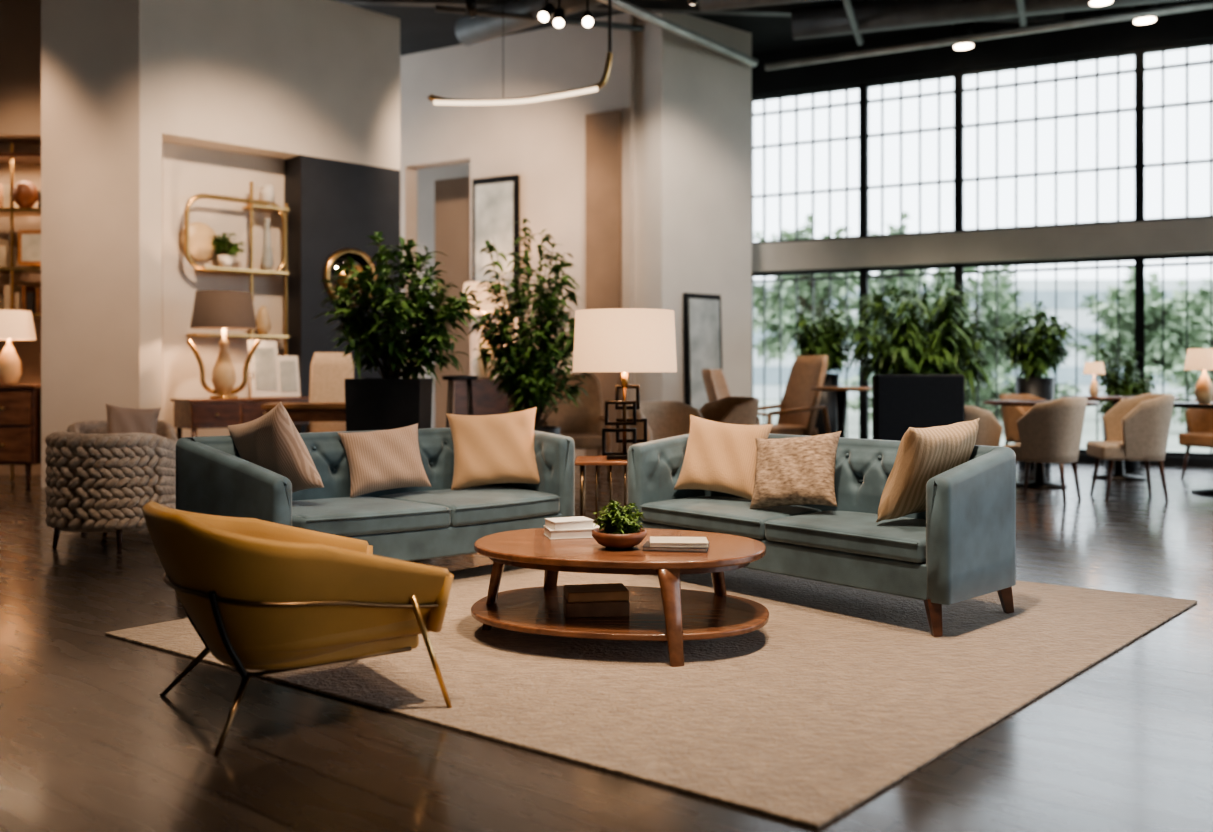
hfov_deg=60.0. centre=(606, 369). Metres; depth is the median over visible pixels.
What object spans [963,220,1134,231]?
rail
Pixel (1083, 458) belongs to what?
sill
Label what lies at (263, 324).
decorative vase
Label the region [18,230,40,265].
picture frame
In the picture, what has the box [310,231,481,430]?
potted ficus
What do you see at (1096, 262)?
muntin
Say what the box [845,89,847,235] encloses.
muntin
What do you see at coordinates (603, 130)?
wall
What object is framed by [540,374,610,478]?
wingback chair
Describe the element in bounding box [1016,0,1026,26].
conduit pipe
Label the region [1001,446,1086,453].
rail
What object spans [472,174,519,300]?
framed picture
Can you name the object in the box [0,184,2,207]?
book
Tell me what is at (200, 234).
decorative plate
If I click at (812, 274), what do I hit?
muntin
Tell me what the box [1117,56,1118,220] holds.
muntin
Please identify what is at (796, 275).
muntin
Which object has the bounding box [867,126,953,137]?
muntin
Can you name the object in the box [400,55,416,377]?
wall
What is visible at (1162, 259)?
muntin
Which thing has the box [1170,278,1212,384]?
street tree
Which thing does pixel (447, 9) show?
conduit pipe
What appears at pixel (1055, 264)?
muntin
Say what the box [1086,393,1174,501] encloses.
upholstered dining chair
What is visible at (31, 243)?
print
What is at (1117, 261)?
muntin
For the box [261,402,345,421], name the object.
writing desk
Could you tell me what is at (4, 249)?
book
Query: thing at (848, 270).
rail
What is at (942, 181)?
muntin
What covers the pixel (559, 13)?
track spotlight
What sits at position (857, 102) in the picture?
muntin
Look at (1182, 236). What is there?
beam
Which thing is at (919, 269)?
muntin
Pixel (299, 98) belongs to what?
wall
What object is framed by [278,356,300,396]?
picture frame
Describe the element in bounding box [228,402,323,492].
throw pillow
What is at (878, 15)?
air duct
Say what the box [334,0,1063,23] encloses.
ceiling beam
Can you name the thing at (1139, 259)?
mullion
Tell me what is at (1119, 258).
rail
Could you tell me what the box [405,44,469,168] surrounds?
wall
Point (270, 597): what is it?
lounge chair
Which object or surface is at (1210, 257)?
muntin
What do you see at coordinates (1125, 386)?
potted fern
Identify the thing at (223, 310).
table lamp
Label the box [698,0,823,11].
air duct
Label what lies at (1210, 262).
muntin
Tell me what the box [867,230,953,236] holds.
rail
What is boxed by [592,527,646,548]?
bowl
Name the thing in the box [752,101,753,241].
mullion
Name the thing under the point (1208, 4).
conduit pipe
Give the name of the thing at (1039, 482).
round dining table
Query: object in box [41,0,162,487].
wall
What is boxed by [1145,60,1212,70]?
muntin
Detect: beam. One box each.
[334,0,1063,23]
[752,218,1212,272]
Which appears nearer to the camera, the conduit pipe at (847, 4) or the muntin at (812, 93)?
the conduit pipe at (847, 4)
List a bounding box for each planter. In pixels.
[345,378,431,430]
[534,426,560,434]
[815,374,838,434]
[872,374,963,440]
[1015,377,1054,467]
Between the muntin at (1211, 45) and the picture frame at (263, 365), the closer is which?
the picture frame at (263, 365)
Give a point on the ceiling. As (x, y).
(422, 29)
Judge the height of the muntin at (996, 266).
2.760 m
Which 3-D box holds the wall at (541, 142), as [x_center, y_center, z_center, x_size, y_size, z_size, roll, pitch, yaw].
[-0.819,-1.900,15.784,2.839,6.400,0.300,0,0,30]
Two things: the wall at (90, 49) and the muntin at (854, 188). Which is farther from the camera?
the muntin at (854, 188)
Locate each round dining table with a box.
[983,400,1098,488]
[1060,395,1180,480]
[1173,402,1212,495]
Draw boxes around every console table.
[170,396,308,439]
[453,378,517,414]
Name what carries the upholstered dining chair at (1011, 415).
on the floor
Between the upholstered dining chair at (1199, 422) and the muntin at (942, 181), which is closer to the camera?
the upholstered dining chair at (1199, 422)
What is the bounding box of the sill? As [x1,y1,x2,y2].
[1077,454,1212,466]
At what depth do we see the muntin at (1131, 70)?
15.04 m
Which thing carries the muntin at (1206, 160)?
attached to the mullion at (1139, 52)
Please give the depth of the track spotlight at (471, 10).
12.37 m
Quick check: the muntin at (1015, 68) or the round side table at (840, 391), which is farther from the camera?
the muntin at (1015, 68)
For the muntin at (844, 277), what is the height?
0.036 m
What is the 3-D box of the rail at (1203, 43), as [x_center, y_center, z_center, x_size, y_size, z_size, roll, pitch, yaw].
[8.276,-4.410,14.078,2.010,0.060,0.100,0,0,27]
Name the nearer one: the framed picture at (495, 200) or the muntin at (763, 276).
the framed picture at (495, 200)
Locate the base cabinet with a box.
[0,384,40,487]
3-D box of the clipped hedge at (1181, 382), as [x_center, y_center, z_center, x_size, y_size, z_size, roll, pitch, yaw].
[16.669,0.564,26.526,6.956,2.262,2.098,0,0,2]
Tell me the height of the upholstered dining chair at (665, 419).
1.018 m
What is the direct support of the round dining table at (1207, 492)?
on the floor
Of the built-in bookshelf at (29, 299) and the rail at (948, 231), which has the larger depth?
the rail at (948, 231)
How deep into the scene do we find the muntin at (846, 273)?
16.38 m
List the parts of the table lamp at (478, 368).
lamp shade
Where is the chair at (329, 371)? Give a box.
[309,352,353,432]
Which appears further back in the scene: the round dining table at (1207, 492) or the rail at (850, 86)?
the rail at (850, 86)
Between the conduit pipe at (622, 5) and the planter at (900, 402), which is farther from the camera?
the conduit pipe at (622, 5)
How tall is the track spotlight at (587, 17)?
0.361 m
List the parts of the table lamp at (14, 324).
lamp shade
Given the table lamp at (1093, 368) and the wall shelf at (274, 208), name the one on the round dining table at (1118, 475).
the table lamp at (1093, 368)
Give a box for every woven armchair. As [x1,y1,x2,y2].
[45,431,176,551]
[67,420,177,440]
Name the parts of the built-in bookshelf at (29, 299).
post, shelf, shelf, shelf, shelf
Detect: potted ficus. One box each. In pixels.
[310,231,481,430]
[466,218,592,434]
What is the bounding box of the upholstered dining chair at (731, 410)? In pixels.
[699,397,758,424]
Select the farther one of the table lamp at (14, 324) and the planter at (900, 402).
the table lamp at (14, 324)
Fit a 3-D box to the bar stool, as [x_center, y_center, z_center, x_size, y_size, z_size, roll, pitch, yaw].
[-1.480,0.675,10.600,0.360,1.251,0.360,0,0,0]
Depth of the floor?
3.69 m
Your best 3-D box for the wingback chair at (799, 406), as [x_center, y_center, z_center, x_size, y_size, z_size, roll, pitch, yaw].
[2.228,0.561,13.008,1.046,1.485,0.941,0,0,-15]
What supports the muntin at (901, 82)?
attached to the rail at (948, 231)
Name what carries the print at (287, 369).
attached to the picture frame at (288, 365)
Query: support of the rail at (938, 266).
attached to the beam at (1182, 236)
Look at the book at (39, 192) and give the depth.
12.54 m
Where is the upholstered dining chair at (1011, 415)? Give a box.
[999,394,1045,470]
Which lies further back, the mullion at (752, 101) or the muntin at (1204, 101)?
the mullion at (752, 101)
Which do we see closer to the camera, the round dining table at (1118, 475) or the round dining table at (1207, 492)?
the round dining table at (1207, 492)
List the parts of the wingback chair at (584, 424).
seat, leg, arm post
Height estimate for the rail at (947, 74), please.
0.060 m
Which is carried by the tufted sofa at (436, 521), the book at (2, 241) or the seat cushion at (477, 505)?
the seat cushion at (477, 505)
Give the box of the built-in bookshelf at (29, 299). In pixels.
[0,142,40,479]
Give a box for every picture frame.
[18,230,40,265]
[248,340,280,396]
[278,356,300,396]
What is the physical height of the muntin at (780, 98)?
2.420 m
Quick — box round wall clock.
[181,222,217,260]
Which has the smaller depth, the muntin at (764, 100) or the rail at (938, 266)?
the rail at (938, 266)
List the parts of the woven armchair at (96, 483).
leg, leg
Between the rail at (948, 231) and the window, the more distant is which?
the window
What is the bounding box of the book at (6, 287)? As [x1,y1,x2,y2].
[4,285,19,309]
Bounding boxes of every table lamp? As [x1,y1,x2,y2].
[0,310,35,383]
[187,290,260,398]
[463,282,508,378]
[573,308,676,459]
[1083,362,1104,396]
[1184,349,1212,402]
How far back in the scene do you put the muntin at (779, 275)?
16.88 m
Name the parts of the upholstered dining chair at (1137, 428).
leg, leg, seat, leg, leg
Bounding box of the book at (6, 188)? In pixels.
[3,185,18,207]
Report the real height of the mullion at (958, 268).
2.760 m
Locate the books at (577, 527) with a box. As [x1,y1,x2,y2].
[543,516,599,539]
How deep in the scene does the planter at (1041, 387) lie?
13.90 m
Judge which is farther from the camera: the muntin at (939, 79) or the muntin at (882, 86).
the muntin at (882, 86)
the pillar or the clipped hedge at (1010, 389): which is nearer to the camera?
the pillar
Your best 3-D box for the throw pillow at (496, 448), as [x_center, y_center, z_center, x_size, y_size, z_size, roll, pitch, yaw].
[-0.760,0.535,7.120,0.654,0.560,0.270,0,0,-7]
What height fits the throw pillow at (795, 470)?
0.474 m
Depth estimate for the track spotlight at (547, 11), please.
10.89 m
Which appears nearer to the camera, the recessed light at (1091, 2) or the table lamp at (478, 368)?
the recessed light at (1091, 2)
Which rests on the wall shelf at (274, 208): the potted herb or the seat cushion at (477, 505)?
the potted herb
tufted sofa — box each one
[176,427,574,560]
[627,433,1015,636]
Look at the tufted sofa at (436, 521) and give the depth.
6.32 m
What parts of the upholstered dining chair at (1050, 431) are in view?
seat, leg, leg, leg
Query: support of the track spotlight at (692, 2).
attached to the ceiling
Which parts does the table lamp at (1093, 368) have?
lamp shade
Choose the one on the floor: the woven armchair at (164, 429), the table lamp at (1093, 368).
the woven armchair at (164, 429)
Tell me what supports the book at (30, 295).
on the built-in bookshelf at (29, 299)
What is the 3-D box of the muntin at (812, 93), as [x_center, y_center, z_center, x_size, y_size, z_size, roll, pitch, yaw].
[3.274,-3.230,16.643,0.030,2.420,0.040,0,0,27]
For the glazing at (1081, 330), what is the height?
1.000 m
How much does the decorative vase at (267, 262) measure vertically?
0.660 m
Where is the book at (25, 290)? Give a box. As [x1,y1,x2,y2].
[21,286,34,310]
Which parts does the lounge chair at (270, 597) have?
leg, leg, under rail, arm, leg, arm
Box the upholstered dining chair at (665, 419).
[627,401,703,444]
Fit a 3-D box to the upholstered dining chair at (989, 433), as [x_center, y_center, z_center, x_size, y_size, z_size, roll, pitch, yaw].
[3.746,0.831,10.898,0.650,0.942,0.620,0,0,-30]
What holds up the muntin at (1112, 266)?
attached to the mullion at (958, 268)
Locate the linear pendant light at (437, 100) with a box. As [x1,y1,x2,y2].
[428,0,612,104]
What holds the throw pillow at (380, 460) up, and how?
on the tufted sofa at (436, 521)
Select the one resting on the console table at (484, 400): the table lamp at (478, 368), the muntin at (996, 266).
the table lamp at (478, 368)
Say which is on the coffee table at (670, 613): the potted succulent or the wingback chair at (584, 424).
the potted succulent
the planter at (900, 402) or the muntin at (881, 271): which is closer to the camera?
the planter at (900, 402)
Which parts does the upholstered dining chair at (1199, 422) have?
leg, seat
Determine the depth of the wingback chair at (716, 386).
14.10 m
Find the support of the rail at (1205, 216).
on the beam at (1182, 236)
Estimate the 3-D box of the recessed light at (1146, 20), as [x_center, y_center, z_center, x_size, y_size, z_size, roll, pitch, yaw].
[7.050,-4.824,13.750,0.300,0.512,0.300,0,0,0]
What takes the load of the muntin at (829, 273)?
attached to the rail
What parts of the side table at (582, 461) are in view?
leg, leg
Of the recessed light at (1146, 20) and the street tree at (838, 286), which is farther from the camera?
the street tree at (838, 286)
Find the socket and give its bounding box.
[621,372,627,385]
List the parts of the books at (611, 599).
lid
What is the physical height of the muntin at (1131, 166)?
0.036 m
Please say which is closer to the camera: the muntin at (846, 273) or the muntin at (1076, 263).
the muntin at (1076, 263)
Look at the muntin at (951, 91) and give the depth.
15.92 m
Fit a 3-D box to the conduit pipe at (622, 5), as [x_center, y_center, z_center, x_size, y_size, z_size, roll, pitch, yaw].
[0.660,-4.600,13.810,0.120,0.120,4.932,0,0,39]
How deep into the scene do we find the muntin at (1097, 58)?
14.76 m
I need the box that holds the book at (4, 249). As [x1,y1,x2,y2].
[0,245,15,266]
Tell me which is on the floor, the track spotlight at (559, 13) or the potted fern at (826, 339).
the potted fern at (826, 339)
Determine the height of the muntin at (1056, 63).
2.420 m
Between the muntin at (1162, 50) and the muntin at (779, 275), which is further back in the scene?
the muntin at (779, 275)
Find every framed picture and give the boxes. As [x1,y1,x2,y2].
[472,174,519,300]
[683,293,721,409]
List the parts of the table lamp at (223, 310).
arm, lamp shade, arm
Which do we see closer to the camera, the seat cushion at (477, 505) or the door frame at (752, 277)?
the seat cushion at (477, 505)
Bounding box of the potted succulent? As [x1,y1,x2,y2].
[592,500,646,548]
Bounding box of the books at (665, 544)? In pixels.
[642,537,709,552]
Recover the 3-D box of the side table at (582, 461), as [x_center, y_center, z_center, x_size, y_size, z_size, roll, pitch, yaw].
[0.030,0.968,7.500,0.500,0.665,0.500,0,0,0]
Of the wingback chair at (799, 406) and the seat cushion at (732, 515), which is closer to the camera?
the seat cushion at (732, 515)
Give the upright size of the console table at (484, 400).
1.175 m
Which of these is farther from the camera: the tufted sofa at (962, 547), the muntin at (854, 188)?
the muntin at (854, 188)
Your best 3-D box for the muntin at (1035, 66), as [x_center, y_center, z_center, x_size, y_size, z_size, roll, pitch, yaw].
[6.195,-3.230,15.145,0.030,2.420,0.040,0,0,27]
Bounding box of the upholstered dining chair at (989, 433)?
[964,406,1002,445]
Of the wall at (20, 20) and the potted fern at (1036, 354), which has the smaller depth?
the wall at (20, 20)
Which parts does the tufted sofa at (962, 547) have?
leg, leg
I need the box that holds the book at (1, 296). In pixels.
[0,295,3,309]
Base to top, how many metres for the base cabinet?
1.140 m
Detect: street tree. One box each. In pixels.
[754,214,870,365]
[842,212,971,353]
[947,266,1047,379]
[1065,268,1212,391]
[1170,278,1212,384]
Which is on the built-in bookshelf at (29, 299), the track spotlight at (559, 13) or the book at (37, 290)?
the book at (37, 290)
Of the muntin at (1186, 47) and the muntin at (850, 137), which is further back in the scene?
the muntin at (850, 137)
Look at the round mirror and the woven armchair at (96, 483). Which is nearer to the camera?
the woven armchair at (96, 483)
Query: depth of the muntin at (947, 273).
15.97 m
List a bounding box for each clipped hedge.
[839,351,1081,425]
[1145,348,1212,424]
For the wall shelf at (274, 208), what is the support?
attached to the wall at (299, 98)
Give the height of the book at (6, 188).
0.294 m
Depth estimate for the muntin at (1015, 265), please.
15.25 m
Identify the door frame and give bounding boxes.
[752,277,753,396]
[859,268,868,438]
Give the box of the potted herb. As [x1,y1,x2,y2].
[211,233,245,267]
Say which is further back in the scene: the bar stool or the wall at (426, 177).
the wall at (426, 177)
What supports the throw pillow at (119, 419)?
on the woven armchair at (164, 429)
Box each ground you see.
[757,399,1212,450]
[1167,451,1212,452]
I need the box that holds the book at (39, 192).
[38,191,40,207]
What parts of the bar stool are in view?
leg, leg, seat, leg, leg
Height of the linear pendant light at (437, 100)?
2.034 m
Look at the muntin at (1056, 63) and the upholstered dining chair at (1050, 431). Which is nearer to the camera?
the upholstered dining chair at (1050, 431)
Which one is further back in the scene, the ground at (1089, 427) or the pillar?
the ground at (1089, 427)
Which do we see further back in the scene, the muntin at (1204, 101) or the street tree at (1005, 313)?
the street tree at (1005, 313)
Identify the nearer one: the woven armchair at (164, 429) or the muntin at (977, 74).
the woven armchair at (164, 429)
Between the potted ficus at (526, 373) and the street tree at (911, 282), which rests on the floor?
the potted ficus at (526, 373)
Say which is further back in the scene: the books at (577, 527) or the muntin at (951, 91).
the muntin at (951, 91)
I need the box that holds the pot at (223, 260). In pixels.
[217,255,233,267]
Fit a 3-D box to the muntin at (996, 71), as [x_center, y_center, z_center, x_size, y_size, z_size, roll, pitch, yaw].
[5.721,-3.230,15.389,0.030,2.420,0.040,0,0,27]
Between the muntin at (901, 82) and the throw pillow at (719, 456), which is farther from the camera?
the muntin at (901, 82)
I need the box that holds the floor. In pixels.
[0,459,1212,831]
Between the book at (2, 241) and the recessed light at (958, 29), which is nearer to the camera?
the book at (2, 241)
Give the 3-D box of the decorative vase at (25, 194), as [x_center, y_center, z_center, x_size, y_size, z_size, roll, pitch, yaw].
[-6.900,-2.080,12.470,0.280,0.320,0.280,0,0,0]
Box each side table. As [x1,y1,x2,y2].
[575,456,626,524]
[811,387,871,437]
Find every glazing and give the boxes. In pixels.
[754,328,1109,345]
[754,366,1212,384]
[766,290,1209,307]
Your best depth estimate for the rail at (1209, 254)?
14.28 m
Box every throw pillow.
[106,404,160,433]
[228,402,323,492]
[338,423,431,497]
[446,407,539,489]
[674,415,773,499]
[749,431,840,508]
[876,418,979,521]
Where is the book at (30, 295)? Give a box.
[27,292,34,312]
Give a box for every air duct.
[455,0,604,45]
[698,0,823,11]
[791,0,1184,39]
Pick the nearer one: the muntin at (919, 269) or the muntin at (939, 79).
the muntin at (939, 79)
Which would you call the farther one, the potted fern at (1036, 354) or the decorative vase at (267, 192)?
the potted fern at (1036, 354)
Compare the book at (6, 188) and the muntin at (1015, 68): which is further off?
the muntin at (1015, 68)
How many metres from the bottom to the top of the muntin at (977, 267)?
2.760 m
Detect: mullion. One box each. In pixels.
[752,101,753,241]
[859,82,868,237]
[954,70,963,231]
[954,263,963,369]
[1135,47,1144,221]
[1135,255,1144,393]
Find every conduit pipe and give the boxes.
[435,5,643,31]
[598,0,757,66]
[765,0,1212,70]
[842,0,863,45]
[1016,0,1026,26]
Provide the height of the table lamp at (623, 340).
1.055 m
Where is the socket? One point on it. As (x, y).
(624, 375)
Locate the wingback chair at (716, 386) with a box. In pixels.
[702,369,771,424]
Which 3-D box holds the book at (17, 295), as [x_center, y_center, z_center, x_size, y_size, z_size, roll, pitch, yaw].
[-7.065,-0.799,12.650,0.085,0.258,0.220,0,0,0]
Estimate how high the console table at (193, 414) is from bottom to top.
0.975 m
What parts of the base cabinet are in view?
drawer, drawer, leg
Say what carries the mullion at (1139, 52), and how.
attached to the beam at (1182, 236)
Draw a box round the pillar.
[634,13,751,402]
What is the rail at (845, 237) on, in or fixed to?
on the beam at (1182, 236)
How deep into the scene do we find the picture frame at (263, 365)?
12.49 m
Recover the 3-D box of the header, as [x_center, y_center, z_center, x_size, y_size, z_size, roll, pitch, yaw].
[7.168,-4.780,14.646,12.900,0.680,0.300,0,0,27]
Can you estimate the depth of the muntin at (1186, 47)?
14.26 m
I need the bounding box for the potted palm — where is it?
[839,270,1008,405]
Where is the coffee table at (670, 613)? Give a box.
[471,528,768,666]
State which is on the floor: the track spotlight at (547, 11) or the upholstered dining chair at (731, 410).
the upholstered dining chair at (731, 410)
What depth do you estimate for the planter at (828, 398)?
14.19 m
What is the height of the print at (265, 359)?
0.500 m
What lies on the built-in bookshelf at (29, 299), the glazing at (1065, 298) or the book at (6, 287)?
the book at (6, 287)
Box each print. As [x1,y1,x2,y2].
[22,234,40,260]
[254,348,276,389]
[279,361,296,391]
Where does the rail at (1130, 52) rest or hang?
attached to the header
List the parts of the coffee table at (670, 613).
leg, leg, leg, leg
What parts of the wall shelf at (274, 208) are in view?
shelf, shelf, post, shelf, post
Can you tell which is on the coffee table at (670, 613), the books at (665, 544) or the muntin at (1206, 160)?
the books at (665, 544)
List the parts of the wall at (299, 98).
black panel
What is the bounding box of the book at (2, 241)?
[0,238,8,245]
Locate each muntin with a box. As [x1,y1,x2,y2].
[752,101,858,116]
[752,136,858,148]
[752,187,858,197]
[752,276,858,282]
[763,99,765,240]
[763,276,764,423]
[779,97,781,239]
[779,275,780,409]
[795,95,797,238]
[796,275,797,357]
[812,93,813,237]
[812,274,813,335]
[829,91,830,236]
[829,273,830,373]
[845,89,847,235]
[846,273,847,437]
[867,90,953,102]
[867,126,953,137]
[867,180,953,188]
[867,272,953,277]
[881,85,883,233]
[881,271,882,342]
[900,82,901,232]
[900,270,901,318]
[919,80,920,231]
[919,269,920,323]
[938,78,940,230]
[938,269,939,305]
[963,69,1134,91]
[963,108,1134,127]
[963,165,1134,181]
[963,265,1134,273]
[976,73,978,228]
[977,267,978,407]
[996,71,997,227]
[996,266,997,420]
[1015,68,1016,226]
[1015,265,1016,376]
[1035,66,1036,224]
[1035,264,1036,323]
[1055,63,1056,223]
[1055,264,1056,398]
[1075,61,1077,222]
[1076,263,1076,394]
[1096,58,1097,221]
[1096,262,1097,440]
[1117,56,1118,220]
[1117,261,1118,366]
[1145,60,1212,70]
[1145,100,1212,109]
[1145,159,1212,167]
[1145,261,1212,266]
[1162,50,1163,217]
[1162,259,1163,392]
[1186,47,1187,216]
[1186,258,1187,432]
[1210,44,1212,214]
[1210,257,1211,452]
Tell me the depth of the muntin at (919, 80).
15.87 m
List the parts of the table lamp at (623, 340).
stem, lamp shade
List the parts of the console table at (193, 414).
leg, leg, drawer, drawer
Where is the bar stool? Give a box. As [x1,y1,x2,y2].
[442,375,477,427]
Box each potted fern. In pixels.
[789,308,856,434]
[990,301,1077,467]
[1085,346,1155,470]
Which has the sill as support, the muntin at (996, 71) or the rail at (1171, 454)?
the rail at (1171, 454)
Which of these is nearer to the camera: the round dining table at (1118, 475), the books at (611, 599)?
the books at (611, 599)
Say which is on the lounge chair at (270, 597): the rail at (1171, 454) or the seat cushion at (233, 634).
the seat cushion at (233, 634)
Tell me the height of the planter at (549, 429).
0.700 m
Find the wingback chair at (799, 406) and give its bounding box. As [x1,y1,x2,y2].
[758,355,830,435]
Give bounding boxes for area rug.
[105,564,1197,828]
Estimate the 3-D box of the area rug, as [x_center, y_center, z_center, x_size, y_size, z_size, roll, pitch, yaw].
[0.420,1.293,5.505,3.724,0.014,4.450,0,0,43]
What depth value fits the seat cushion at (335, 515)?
6.13 m
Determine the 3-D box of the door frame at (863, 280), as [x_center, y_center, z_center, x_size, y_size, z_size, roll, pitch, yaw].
[3.991,-0.200,16.276,0.120,2.760,0.140,0,0,27]
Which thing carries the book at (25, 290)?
on the built-in bookshelf at (29, 299)
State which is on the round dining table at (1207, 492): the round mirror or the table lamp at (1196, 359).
the table lamp at (1196, 359)
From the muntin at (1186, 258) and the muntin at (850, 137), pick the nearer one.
the muntin at (1186, 258)
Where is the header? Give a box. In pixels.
[752,0,1212,96]
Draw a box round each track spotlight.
[466,0,476,16]
[538,0,554,22]
[553,0,564,27]
[582,0,593,27]
[688,0,698,4]
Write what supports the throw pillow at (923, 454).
on the tufted sofa at (962, 547)
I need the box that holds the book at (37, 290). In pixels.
[35,288,40,312]
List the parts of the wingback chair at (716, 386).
arm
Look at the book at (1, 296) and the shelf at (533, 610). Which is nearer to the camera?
the shelf at (533, 610)
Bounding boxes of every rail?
[752,83,858,101]
[752,236,858,243]
[752,268,858,276]
[867,72,953,87]
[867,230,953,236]
[867,264,953,271]
[963,49,1134,75]
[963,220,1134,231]
[963,256,1134,267]
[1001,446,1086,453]
[1145,39,1212,53]
[1145,215,1212,220]
[1145,252,1212,259]
[1165,451,1212,457]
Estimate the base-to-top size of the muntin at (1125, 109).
0.036 m
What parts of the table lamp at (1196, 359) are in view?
lamp shade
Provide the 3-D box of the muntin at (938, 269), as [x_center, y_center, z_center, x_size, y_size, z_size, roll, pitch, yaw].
[4.995,-0.200,15.761,0.022,2.760,0.040,0,0,27]
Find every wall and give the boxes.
[0,0,40,474]
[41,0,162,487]
[140,0,399,437]
[400,55,416,377]
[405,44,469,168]
[417,163,469,427]
[435,110,621,455]
[470,13,633,458]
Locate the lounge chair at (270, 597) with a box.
[142,501,453,755]
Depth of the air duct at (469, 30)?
14.15 m
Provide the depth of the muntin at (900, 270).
16.00 m
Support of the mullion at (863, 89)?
attached to the beam at (1182, 236)
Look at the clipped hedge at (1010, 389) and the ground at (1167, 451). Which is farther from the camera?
the clipped hedge at (1010, 389)
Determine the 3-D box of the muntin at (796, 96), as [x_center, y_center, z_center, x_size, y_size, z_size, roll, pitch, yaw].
[3.035,-3.230,16.766,0.030,2.420,0.040,0,0,27]
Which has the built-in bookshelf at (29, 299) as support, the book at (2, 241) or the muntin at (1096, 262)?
the book at (2, 241)
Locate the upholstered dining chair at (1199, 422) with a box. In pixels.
[1178,399,1212,478]
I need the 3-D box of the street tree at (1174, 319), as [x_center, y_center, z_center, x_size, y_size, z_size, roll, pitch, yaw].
[16.739,-0.838,32.923,4.294,4.876,4.332,0,0,12]
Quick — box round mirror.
[324,248,376,306]
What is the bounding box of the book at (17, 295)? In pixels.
[14,292,20,309]
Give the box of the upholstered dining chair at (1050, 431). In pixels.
[1003,396,1086,503]
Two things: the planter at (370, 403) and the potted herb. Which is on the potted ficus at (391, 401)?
the planter at (370, 403)
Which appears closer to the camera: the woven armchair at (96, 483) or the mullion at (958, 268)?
the woven armchair at (96, 483)
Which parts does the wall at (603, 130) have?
tan panel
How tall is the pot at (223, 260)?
0.160 m
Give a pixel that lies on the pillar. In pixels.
(693, 100)
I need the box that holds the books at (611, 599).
[563,583,629,617]
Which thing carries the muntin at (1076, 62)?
attached to the rail at (1119, 221)
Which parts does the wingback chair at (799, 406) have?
arm post, arm, seat, arm, leg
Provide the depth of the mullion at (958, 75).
15.57 m
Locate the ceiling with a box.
[352,0,951,55]
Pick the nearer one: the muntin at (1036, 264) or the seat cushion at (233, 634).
the seat cushion at (233, 634)
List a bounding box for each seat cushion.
[200,616,429,653]
[292,496,450,535]
[379,486,559,525]
[641,496,820,538]
[765,511,925,562]
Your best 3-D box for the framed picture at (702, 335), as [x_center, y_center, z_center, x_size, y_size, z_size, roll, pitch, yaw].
[1.407,0.102,15.181,0.720,2.404,0.152,0,0,-39]
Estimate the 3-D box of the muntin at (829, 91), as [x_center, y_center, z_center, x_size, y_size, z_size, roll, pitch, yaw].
[3.513,-3.230,16.521,0.030,2.420,0.040,0,0,27]
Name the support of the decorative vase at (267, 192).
on the wall shelf at (274, 208)
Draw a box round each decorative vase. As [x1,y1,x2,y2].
[12,181,38,207]
[256,306,270,334]
[260,184,274,205]
[261,218,273,270]
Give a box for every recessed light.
[952,22,974,49]
[1088,0,1113,5]
[1132,3,1157,23]
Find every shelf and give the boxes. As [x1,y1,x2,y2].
[184,182,288,395]
[471,585,768,640]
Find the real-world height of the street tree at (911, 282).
6.736 m
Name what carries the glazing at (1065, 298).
attached to the window
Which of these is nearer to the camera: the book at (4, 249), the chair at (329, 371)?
the chair at (329, 371)

